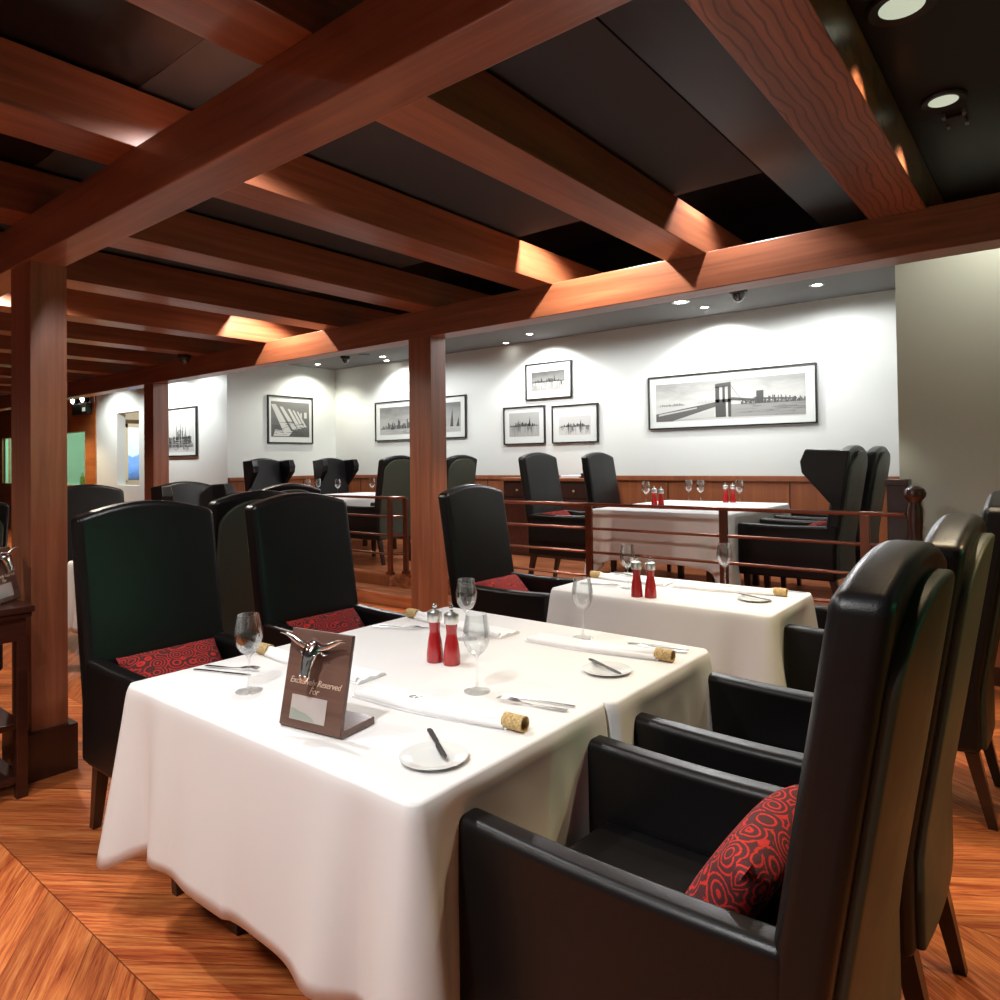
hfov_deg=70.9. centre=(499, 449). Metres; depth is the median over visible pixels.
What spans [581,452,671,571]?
armchair
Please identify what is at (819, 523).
cushion
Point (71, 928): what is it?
floor
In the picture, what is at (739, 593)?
butter knife
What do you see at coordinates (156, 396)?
wooden post
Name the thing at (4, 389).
joist
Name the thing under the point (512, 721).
napkin ring
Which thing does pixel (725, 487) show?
pepper mill
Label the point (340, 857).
tablecloth
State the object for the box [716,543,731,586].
wine glass
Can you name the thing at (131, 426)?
window
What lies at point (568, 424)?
print
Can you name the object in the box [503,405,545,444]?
framed picture
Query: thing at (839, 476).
armchair
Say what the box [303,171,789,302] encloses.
ceiling
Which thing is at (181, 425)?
print
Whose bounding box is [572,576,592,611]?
bowl
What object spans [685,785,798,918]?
cushion
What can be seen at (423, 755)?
bread plate
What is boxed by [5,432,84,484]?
window
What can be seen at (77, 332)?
joist
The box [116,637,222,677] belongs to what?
cushion
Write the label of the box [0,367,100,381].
joist
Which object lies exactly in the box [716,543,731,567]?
bowl
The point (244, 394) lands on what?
wall
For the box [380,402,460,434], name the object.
print
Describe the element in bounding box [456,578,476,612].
bowl
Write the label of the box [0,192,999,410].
beam
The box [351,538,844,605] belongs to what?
platform
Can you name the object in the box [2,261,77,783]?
wooden post
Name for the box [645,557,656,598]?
pepper mill
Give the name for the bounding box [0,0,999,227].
ceiling
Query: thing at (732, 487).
pepper mill
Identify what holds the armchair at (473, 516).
on the floor
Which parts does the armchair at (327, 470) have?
backrest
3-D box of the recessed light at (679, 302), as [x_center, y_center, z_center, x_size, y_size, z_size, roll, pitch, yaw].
[1.741,-1.428,6.782,0.175,0.018,0.175,-1,-1,39]
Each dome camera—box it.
[177,354,190,364]
[340,356,349,363]
[729,289,747,301]
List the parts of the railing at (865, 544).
rail post, rail, rail, rail, rail, rail post, rail post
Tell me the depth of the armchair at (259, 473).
9.37 m
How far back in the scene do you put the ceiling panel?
2.94 m
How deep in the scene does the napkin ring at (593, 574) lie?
3.73 m
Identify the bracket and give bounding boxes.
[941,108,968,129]
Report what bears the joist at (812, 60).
on the beam at (378, 58)
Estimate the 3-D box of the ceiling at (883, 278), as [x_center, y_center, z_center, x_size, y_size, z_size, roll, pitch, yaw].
[1.973,-1.491,5.973,14.350,0.100,2.930,-1,-1,39]
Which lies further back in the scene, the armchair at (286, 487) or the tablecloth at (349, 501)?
the tablecloth at (349, 501)
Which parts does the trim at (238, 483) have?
cap rail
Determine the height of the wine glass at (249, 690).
0.212 m
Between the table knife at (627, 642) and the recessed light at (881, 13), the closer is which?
the recessed light at (881, 13)
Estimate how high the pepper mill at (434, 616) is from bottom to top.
0.184 m
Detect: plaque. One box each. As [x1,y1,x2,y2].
[0,546,20,603]
[279,627,373,739]
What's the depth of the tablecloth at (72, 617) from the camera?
4.61 m
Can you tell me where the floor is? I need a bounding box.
[0,529,999,999]
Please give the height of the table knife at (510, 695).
0.003 m
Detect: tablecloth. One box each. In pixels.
[68,561,77,632]
[96,643,607,999]
[326,492,374,505]
[339,607,712,744]
[546,573,817,686]
[583,500,790,585]
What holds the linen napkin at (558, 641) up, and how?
on the tablecloth at (678, 690)
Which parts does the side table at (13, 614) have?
cornice, leg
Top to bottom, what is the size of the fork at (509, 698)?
0.011 m
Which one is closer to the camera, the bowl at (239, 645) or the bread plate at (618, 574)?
the bowl at (239, 645)
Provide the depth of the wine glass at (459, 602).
2.48 m
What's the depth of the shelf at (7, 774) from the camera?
2.89 m
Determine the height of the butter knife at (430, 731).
0.006 m
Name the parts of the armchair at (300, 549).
armrest, backrest, armrest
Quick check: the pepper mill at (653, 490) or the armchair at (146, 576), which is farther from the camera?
the pepper mill at (653, 490)
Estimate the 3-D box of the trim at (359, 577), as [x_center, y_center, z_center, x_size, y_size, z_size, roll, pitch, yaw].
[-2.631,1.362,8.271,3.880,0.100,0.010,-1,-1,39]
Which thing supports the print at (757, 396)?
attached to the framed picture at (782, 394)
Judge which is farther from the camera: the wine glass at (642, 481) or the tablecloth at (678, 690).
the wine glass at (642, 481)
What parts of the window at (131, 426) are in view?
frame, pane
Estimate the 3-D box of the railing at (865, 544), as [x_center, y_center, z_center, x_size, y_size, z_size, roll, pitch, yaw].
[1.007,0.809,5.384,3.690,0.787,0.060,-1,-1,39]
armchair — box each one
[0,502,8,670]
[67,484,123,561]
[70,500,254,896]
[151,481,234,507]
[208,490,285,641]
[243,458,294,490]
[245,492,405,646]
[259,483,320,493]
[313,458,358,538]
[347,455,410,564]
[438,484,581,621]
[447,455,476,489]
[458,540,954,999]
[518,452,616,576]
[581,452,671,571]
[634,513,994,999]
[738,445,867,594]
[774,446,889,587]
[784,491,999,831]
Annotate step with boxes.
[355,581,451,608]
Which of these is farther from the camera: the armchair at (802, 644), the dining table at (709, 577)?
the dining table at (709, 577)
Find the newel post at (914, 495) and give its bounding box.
[903,486,926,540]
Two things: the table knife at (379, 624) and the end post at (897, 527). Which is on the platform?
the end post at (897, 527)
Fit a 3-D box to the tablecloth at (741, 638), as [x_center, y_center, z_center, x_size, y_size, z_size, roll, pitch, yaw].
[0.851,0.918,3.360,1.241,0.491,0.764,-1,-1,39]
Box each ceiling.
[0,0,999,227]
[287,265,894,369]
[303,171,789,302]
[345,197,822,314]
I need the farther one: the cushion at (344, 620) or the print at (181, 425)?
the print at (181, 425)
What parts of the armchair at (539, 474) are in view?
leg, backrest, leg, armrest, armrest, leg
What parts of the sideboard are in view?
drawer, cupboard door, drawer, cupboard door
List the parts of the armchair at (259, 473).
backrest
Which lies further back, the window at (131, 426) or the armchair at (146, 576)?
the window at (131, 426)
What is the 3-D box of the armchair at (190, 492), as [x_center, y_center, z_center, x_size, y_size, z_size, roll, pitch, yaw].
[-2.479,0.872,5.904,0.812,1.210,0.645,-1,-1,39]
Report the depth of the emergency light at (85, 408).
12.79 m
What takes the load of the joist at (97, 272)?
on the beam at (378, 58)
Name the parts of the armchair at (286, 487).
panel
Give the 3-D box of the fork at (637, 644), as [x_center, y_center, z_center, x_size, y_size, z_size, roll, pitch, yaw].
[0.517,0.651,2.314,0.195,0.011,0.023,-1,-1,26]
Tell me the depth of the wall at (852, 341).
7.72 m
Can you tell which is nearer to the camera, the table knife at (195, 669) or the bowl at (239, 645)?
the bowl at (239, 645)
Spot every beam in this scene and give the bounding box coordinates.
[0,0,630,296]
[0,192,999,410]
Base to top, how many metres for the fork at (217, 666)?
0.011 m
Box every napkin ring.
[256,642,273,654]
[405,608,419,617]
[501,711,528,732]
[590,571,600,577]
[654,648,675,661]
[773,587,787,596]
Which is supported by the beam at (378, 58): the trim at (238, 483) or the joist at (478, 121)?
the joist at (478, 121)
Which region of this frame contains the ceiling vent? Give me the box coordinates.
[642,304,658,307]
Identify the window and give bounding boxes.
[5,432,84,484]
[125,419,138,480]
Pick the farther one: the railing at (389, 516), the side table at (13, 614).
the railing at (389, 516)
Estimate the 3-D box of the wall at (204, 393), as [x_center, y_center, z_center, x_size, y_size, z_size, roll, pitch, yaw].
[-5.570,0.155,11.383,4.250,2.900,0.140,-1,-1,39]
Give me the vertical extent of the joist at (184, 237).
0.200 m
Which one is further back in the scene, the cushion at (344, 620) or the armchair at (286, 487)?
the armchair at (286, 487)
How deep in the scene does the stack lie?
8.05 m
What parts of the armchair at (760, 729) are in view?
armrest, armrest, leg, backrest, leg, panel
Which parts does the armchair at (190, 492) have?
backrest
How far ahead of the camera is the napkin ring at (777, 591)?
3.18 m
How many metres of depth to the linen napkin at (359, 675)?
2.10 m
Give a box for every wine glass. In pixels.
[234,612,262,694]
[369,478,374,494]
[456,578,476,641]
[463,611,490,695]
[572,576,592,639]
[620,544,634,588]
[642,481,649,504]
[685,479,692,501]
[696,480,704,503]
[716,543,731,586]
[735,480,743,503]
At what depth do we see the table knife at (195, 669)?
2.12 m
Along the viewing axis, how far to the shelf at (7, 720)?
2.89 m
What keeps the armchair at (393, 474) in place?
on the platform
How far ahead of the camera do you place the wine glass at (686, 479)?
6.63 m
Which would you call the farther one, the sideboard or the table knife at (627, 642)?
the sideboard
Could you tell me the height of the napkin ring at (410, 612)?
0.037 m
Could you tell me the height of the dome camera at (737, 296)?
0.121 m
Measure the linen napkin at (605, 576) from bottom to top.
0.032 m
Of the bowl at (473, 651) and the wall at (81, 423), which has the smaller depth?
the bowl at (473, 651)
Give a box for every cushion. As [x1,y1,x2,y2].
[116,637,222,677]
[287,607,364,632]
[475,574,528,590]
[542,510,569,514]
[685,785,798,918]
[808,521,826,525]
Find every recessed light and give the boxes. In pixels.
[671,300,689,304]
[809,283,824,286]
[865,0,937,26]
[919,89,967,111]
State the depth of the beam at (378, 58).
1.87 m
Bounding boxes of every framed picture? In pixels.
[169,406,197,456]
[267,395,312,443]
[375,394,466,440]
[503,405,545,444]
[525,359,572,400]
[551,403,598,443]
[648,362,817,429]
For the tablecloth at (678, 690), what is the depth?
2.21 m
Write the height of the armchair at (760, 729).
1.210 m
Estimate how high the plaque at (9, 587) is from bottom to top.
0.226 m
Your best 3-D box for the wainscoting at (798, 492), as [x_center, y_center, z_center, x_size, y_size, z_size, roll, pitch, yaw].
[0.598,0.789,8.722,8.378,0.945,0.049,-1,-1,39]
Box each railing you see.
[235,492,409,574]
[504,500,904,602]
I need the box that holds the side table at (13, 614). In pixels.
[0,599,34,798]
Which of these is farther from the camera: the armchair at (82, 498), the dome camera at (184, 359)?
the dome camera at (184, 359)
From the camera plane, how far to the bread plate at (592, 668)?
2.10 m
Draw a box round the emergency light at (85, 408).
[71,397,91,415]
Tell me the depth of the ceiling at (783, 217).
4.83 m
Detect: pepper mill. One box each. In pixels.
[427,603,442,663]
[443,605,460,666]
[631,556,642,597]
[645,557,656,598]
[651,486,657,504]
[658,486,663,504]
[723,483,728,502]
[730,483,735,502]
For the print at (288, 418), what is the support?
attached to the framed picture at (289, 418)
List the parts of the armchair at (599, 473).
backrest, leg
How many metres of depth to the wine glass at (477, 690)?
1.91 m
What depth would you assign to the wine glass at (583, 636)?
2.47 m
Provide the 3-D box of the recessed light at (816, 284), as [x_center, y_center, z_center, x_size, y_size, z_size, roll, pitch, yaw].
[2.784,-1.451,6.174,0.125,0.018,0.125,-1,-1,39]
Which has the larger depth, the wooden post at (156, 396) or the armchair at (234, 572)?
the wooden post at (156, 396)
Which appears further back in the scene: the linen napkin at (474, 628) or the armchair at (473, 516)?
the armchair at (473, 516)
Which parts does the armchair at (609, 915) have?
armrest, seat, armrest, backrest, panel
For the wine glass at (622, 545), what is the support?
on the tablecloth at (741, 638)
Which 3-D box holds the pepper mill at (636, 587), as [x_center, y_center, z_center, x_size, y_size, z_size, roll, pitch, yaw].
[0.627,0.582,3.227,0.054,0.184,0.054,-1,-1,39]
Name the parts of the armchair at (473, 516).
backrest, armrest, armrest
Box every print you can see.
[169,413,193,451]
[271,401,308,436]
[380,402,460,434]
[509,412,538,436]
[531,369,564,390]
[559,415,590,434]
[656,373,805,421]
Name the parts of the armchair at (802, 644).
armrest, armrest, backrest, leg, panel, leg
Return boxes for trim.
[228,475,314,491]
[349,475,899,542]
[354,572,388,585]
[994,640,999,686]
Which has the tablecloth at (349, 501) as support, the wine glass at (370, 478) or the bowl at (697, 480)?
the wine glass at (370, 478)
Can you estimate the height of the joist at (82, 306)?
0.200 m
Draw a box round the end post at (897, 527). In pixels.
[884,479,911,539]
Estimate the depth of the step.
6.72 m
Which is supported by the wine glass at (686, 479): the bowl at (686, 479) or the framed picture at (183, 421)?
the bowl at (686, 479)
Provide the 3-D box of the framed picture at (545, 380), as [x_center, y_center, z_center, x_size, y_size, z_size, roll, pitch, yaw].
[0.600,-0.862,8.739,0.692,0.457,0.030,-1,-1,39]
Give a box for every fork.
[205,665,260,668]
[372,625,420,627]
[496,695,567,711]
[627,643,687,652]
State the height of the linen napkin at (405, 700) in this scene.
0.032 m
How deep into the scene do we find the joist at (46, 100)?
2.92 m
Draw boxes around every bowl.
[234,612,262,657]
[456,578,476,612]
[463,611,489,656]
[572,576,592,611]
[620,544,634,568]
[642,481,649,494]
[685,479,692,491]
[696,480,704,492]
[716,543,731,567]
[735,480,743,492]
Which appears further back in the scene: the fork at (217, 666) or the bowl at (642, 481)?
the bowl at (642, 481)
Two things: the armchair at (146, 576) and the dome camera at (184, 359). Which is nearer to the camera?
the armchair at (146, 576)
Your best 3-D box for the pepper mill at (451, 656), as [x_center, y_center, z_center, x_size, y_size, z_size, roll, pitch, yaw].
[-0.151,0.575,2.188,0.054,0.184,0.054,-1,-1,39]
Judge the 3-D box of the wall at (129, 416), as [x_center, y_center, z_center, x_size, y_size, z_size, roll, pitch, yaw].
[-7.008,0.237,15.338,0.150,2.900,2.880,-1,-1,39]
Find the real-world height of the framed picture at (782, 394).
0.585 m
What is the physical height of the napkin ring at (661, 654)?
0.037 m
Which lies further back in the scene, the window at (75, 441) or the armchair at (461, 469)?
the window at (75, 441)
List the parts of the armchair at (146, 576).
leg, armrest, backrest, leg, armrest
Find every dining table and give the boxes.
[228,920,245,935]
[362,538,396,548]
[625,561,759,585]
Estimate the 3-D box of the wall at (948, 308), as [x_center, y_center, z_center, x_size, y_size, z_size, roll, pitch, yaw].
[5.513,-0.146,3.524,5.820,2.960,2.300,-1,-1,39]
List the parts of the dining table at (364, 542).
leg, leg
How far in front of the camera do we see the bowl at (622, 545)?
3.43 m
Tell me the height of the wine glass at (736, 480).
0.212 m
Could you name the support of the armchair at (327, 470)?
on the platform
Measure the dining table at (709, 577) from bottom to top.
0.714 m
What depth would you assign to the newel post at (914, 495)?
4.07 m
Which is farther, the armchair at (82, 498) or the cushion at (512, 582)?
the armchair at (82, 498)
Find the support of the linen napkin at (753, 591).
on the tablecloth at (741, 638)
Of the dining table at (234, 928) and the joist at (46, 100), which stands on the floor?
the dining table at (234, 928)
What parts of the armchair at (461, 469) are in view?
backrest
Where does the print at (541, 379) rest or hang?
attached to the framed picture at (545, 380)
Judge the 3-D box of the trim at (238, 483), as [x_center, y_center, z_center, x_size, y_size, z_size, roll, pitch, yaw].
[-3.228,0.870,10.600,0.049,0.945,1.868,-1,-1,39]
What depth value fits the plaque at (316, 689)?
1.65 m
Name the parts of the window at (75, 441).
frame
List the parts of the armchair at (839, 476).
leg, leg, armrest, armrest, leg, backrest, panel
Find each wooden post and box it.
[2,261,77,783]
[144,383,168,499]
[409,336,447,611]
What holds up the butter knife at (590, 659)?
on the bread plate at (592, 668)
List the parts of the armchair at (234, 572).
panel, backrest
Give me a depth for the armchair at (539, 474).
6.44 m
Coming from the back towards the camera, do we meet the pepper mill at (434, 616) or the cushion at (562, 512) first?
the cushion at (562, 512)
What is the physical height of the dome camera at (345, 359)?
0.102 m
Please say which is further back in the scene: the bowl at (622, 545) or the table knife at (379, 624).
the bowl at (622, 545)
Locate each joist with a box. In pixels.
[0,36,602,289]
[0,160,490,312]
[0,231,398,330]
[0,288,321,344]
[0,312,247,356]
[0,335,193,365]
[0,352,144,374]
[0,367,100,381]
[0,377,10,385]
[0,386,10,392]
[126,0,746,260]
[685,0,943,219]
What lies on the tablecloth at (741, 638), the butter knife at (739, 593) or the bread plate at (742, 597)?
the bread plate at (742, 597)
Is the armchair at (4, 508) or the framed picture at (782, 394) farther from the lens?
the framed picture at (782, 394)
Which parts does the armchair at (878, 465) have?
leg, leg, armrest, armrest, backrest, panel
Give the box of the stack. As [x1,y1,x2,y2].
[561,475,580,477]
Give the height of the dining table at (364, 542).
0.714 m
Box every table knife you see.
[193,668,250,675]
[379,624,428,628]
[502,694,575,707]
[627,642,688,649]
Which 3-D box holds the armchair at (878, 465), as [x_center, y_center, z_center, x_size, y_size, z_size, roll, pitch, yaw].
[2.767,0.582,5.818,0.812,1.210,0.542,-1,-1,39]
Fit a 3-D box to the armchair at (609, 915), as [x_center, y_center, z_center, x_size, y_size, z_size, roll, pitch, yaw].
[0.395,0.761,1.347,0.812,1.210,0.542,-1,-1,39]
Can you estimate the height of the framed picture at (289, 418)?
0.720 m
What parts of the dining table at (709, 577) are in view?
leg, leg, leg, leg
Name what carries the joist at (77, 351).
on the beam at (378, 58)
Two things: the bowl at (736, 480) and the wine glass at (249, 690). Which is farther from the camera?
the bowl at (736, 480)
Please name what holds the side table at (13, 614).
on the floor
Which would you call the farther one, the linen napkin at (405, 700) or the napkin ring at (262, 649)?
the napkin ring at (262, 649)
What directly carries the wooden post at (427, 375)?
on the floor
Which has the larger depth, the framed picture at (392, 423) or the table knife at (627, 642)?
the framed picture at (392, 423)
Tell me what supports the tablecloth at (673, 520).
on the dining table at (709, 577)
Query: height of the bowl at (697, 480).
0.120 m
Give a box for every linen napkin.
[264,646,386,684]
[352,683,507,729]
[414,611,519,638]
[524,633,658,660]
[598,572,672,586]
[671,583,775,595]
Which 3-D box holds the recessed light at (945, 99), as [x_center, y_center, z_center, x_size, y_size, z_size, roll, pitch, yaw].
[1.614,-1.274,2.559,0.150,0.018,0.150,-1,-1,39]
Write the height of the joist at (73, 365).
0.200 m
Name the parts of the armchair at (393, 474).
armrest, leg, leg, backrest, panel, leg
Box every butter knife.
[427,728,446,758]
[588,658,621,674]
[739,593,770,600]
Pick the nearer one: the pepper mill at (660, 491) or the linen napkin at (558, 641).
the linen napkin at (558, 641)
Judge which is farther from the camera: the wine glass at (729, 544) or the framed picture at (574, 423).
the framed picture at (574, 423)
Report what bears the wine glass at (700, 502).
on the tablecloth at (673, 520)
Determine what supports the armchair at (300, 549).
on the floor
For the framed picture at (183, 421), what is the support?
attached to the wall at (204, 393)
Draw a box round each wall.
[0,396,96,528]
[96,375,221,501]
[125,412,138,484]
[221,365,335,483]
[335,289,899,475]
[895,248,999,540]
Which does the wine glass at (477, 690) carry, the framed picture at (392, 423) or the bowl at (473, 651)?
the bowl at (473, 651)
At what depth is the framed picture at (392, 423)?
10.36 m
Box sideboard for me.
[500,477,587,560]
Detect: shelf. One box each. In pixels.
[0,707,14,732]
[0,758,15,787]
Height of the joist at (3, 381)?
0.200 m
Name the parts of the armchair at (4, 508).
panel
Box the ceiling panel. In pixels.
[0,17,761,293]
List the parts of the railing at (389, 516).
rail, rail, rail, rail, rail post, rail post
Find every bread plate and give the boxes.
[399,741,468,769]
[582,661,631,675]
[612,572,632,577]
[737,595,771,601]

